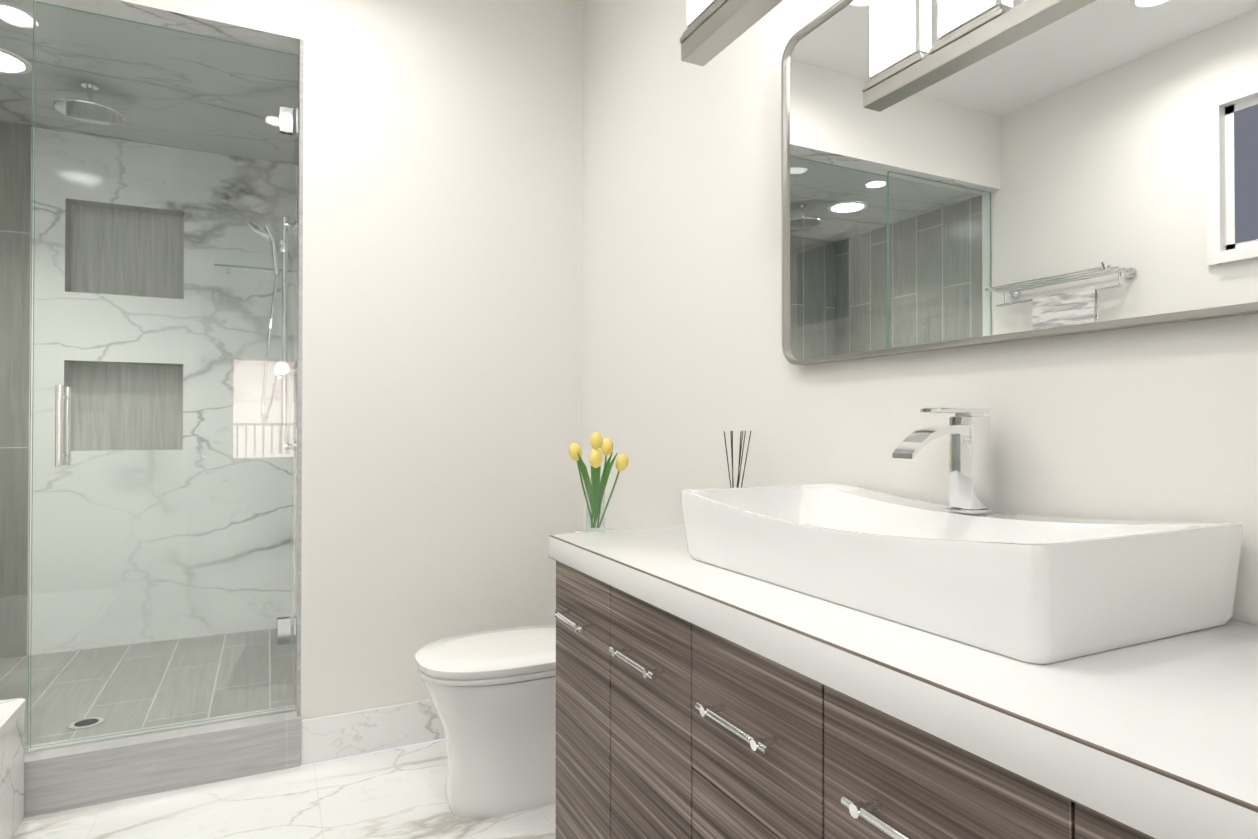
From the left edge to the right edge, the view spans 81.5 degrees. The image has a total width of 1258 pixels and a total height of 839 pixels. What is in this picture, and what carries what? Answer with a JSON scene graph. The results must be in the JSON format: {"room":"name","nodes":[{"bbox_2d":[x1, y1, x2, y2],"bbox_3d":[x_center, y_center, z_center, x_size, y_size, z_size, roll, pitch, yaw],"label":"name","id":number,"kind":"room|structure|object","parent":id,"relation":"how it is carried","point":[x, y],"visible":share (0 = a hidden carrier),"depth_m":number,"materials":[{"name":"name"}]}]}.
{"room":"bathroom","nodes":[
{"label":"bathroom","id":0,"kind":"room"},
{"bbox_2d":[11,739,555,838],"bbox_3d":[-0.663,1.203,0.989,2.850,0.060,3.120,0,-1,-26],"label":"floor","id":1,"kind":"structure","parent":0,"point":[398,793],"depth_m":2.21,"materials":[{"name":"stone"}]},
{"bbox_2d":[0,698,25,838],"bbox_3d":[-1.822,0.996,1.320,0.806,0.360,1.500,0,-1,-26],"label":"bathtub","id":2,"kind":"object","parent":1,"relation":"on","point":[12,718],"visible":1,"depth_m":2.07,"materials":[{"name":"white stone"}]},
{"bbox_2d":[415,528,615,817],"bbox_3d":[-0.303,0.787,2.352,0.743,0.798,0.398,0,-1,-26],"label":"toilet","id":3,"kind":"object","parent":1,"relation":"on","point":[492,694],"visible":0.42,"depth_m":2.18,"materials":[{"name":"white ceramic"}]},
{"bbox_2d":[549,525,1257,838],"bbox_3d":[0.462,0.720,1.003,0.578,0.906,1.893,0,-1,-26],"label":"bathroom vanity","id":4,"kind":"object","parent":1,"relation":"on","point":[696,699],"visible":0.98,"depth_m":0.87,"materials":[{"name":"brown wood"}]},
{"bbox_2d":[569,432,628,535],"bbox_3d":[-0.074,0.151,1.740,0.132,0.243,0.123,0,-1,-26],"label":"vase","id":5,"kind":"object","parent":4,"relation":"on","point":[595,488],"visible":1,"depth_m":1.73,"materials":[{"name":"clear glass"}]},
{"bbox_2d":[724,431,750,487],"bbox_3d":[0.278,0.151,1.857,0.076,0.245,0.082,0,-1,-26],"label":"diffuser","id":6,"kind":"object","parent":4,"relation":"on","point":[739,466],"visible":0.19,"depth_m":1.85,"materials":[{"name":"grey"}]},
{"bbox_2d":[681,483,1242,663],"bbox_3d":[0.448,0.202,1.190,0.412,0.131,0.754,0,-1,-26],"label":"sink","id":7,"kind":"object","parent":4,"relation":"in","point":[1036,589],"visible":1,"depth_m":0.92,"materials":[{"name":"white ceramic"}]},
{"bbox_2d":[892,408,994,513],"bbox_3d":[0.529,0.070,1.231,0.187,0.178,0.056,0,-1,-26],"label":"faucet","id":8,"kind":"object","parent":7,"relation":"on","point":[967,431],"visible":0.98,"depth_m":1.24,"materials":[{"name":"silver metal"}]},
{"bbox_2d":[0,0,582,817],"bbox_3d":[-1.687,-0.277,3.080,2.850,3.060,1.510,0,-1,-26],"label":"wall","id":9,"kind":"structure","parent":0,"point":[436,306],"depth_m":2.87,"materials":[{"name":"white paint"}]},
{"bbox_2d":[246,217,296,452],"bbox_3d":[-1.507,-0.357,3.075,0.190,1.000,0.340,0,-1,-26],"label":"shower","id":10,"kind":"object","parent":9,"relation":"attached to","point":[258,229],"visible":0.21,"depth_m":3.08,"materials":[{"name":"silver metal"}]},
{"bbox_2d":[301,699,444,764],"bbox_3d":[-0.673,1.115,2.740,1.020,0.150,0.011,0,-1,-26],"label":"baseboard","id":11,"kind":"structure","parent":9,"relation":"attached to","point":[330,737],"depth_m":2.59,"materials":[{"name":"stone"}]},
{"bbox_2d":[582,0,1257,624],"bbox_3d":[0.530,-0.281,1.670,0.120,2.920,3.260,0,-1,-26],"label":"wall","id":12,"kind":"structure","parent":0,"point":[686,364],"depth_m":1.90,"materials":[{"name":"white paint"}]},
{"bbox_2d":[680,0,782,65],"bbox_3d":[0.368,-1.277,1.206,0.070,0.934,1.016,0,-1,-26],"label":"wall light","id":13,"kind":"object","parent":12,"relation":"attached to","point":[713,29],"visible":1,"depth_m":1.54,"materials":[{"name":"silver metal"}]},
{"bbox_2d":[781,0,1257,364],"bbox_3d":[0.628,-0.529,1.297,0.032,0.790,1.100,0,-1,-26],"label":"mirror","id":14,"kind":"object","parent":12,"relation":"attached to","point":[959,173],"visible":1,"depth_m":1.24,"materials":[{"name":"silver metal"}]},
{"bbox_3d":[-1.918,-0.293,0.463,0.120,2.920,3.260,0,-1,-26],"label":"wall","id":15,"kind":"structure","parent":0,"visible":0},
{"bbox_2d":[0,0,298,752],"bbox_3d":[-1.864,-0.151,2.240,1.544,2.340,0.118,0,-1,-26],"label":"glass","id":16,"kind":"object","parent":15,"relation":"attached to","point":[63,440],"visible":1,"depth_m":2.37,"materials":[{"name":"teal"}]},
{"bbox_3d":[-0.694,-1.787,1.081,2.850,0.080,3.260,0,-1,-26],"label":"ceiling","id":17,"kind":"structure","parent":0,"visible":0},
{"bbox_2d":[0,5,31,23],"bbox_3d":[-2.019,-1.322,2.385,0.107,0.002,0.107,0,-1,-26],"label":"recessed light","id":18,"kind":"object","parent":17,"relation":"in","point":[17,20],"depth_m":2.40,"materials":[{"name":"white"}]},
{"label":"outside","id":19,"kind":"structure","parent":0,"visible":0},
{"bbox_2d":[0,48,31,73],"bbox_3d":[-2.331,-1.317,2.667,0.233,0.007,0.233,0,-1,-26],"label":"recessed light","id":20,"kind":"object","parent":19,"point":[11,63],"depth_m":2.70,"materials":[{"name":"white"}]},
{"bbox_2d":[68,717,103,729],"bbox_3d":[-1.868,1.045,2.515,0.100,0.004,0.100,0,-1,-26],"label":"shower drain","id":21,"kind":"object","parent":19,"point":[75,725],"depth_m":2.51,"materials":[{"name":"silver metal"}]},
{"bbox_2d":[53,81,124,124],"bbox_3d":[-2.120,-1.260,2.871,0.227,0.112,0.227,0,-1,-26],"label":"shower","id":22,"kind":"object","parent":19,"point":[91,117],"depth_m":2.86,"materials":[{"name":"silver metal"}]},
{"bbox_2d":[214,264,291,276],"bbox_3d":[-1.853,-0.729,3.609,0.336,0.021,0.139,0,-1,-26],"label":"shower shelf","id":23,"kind":"object","parent":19,"point":[227,267],"depth_m":3.58,"materials":[{"name":"clear glass"}]}
]}

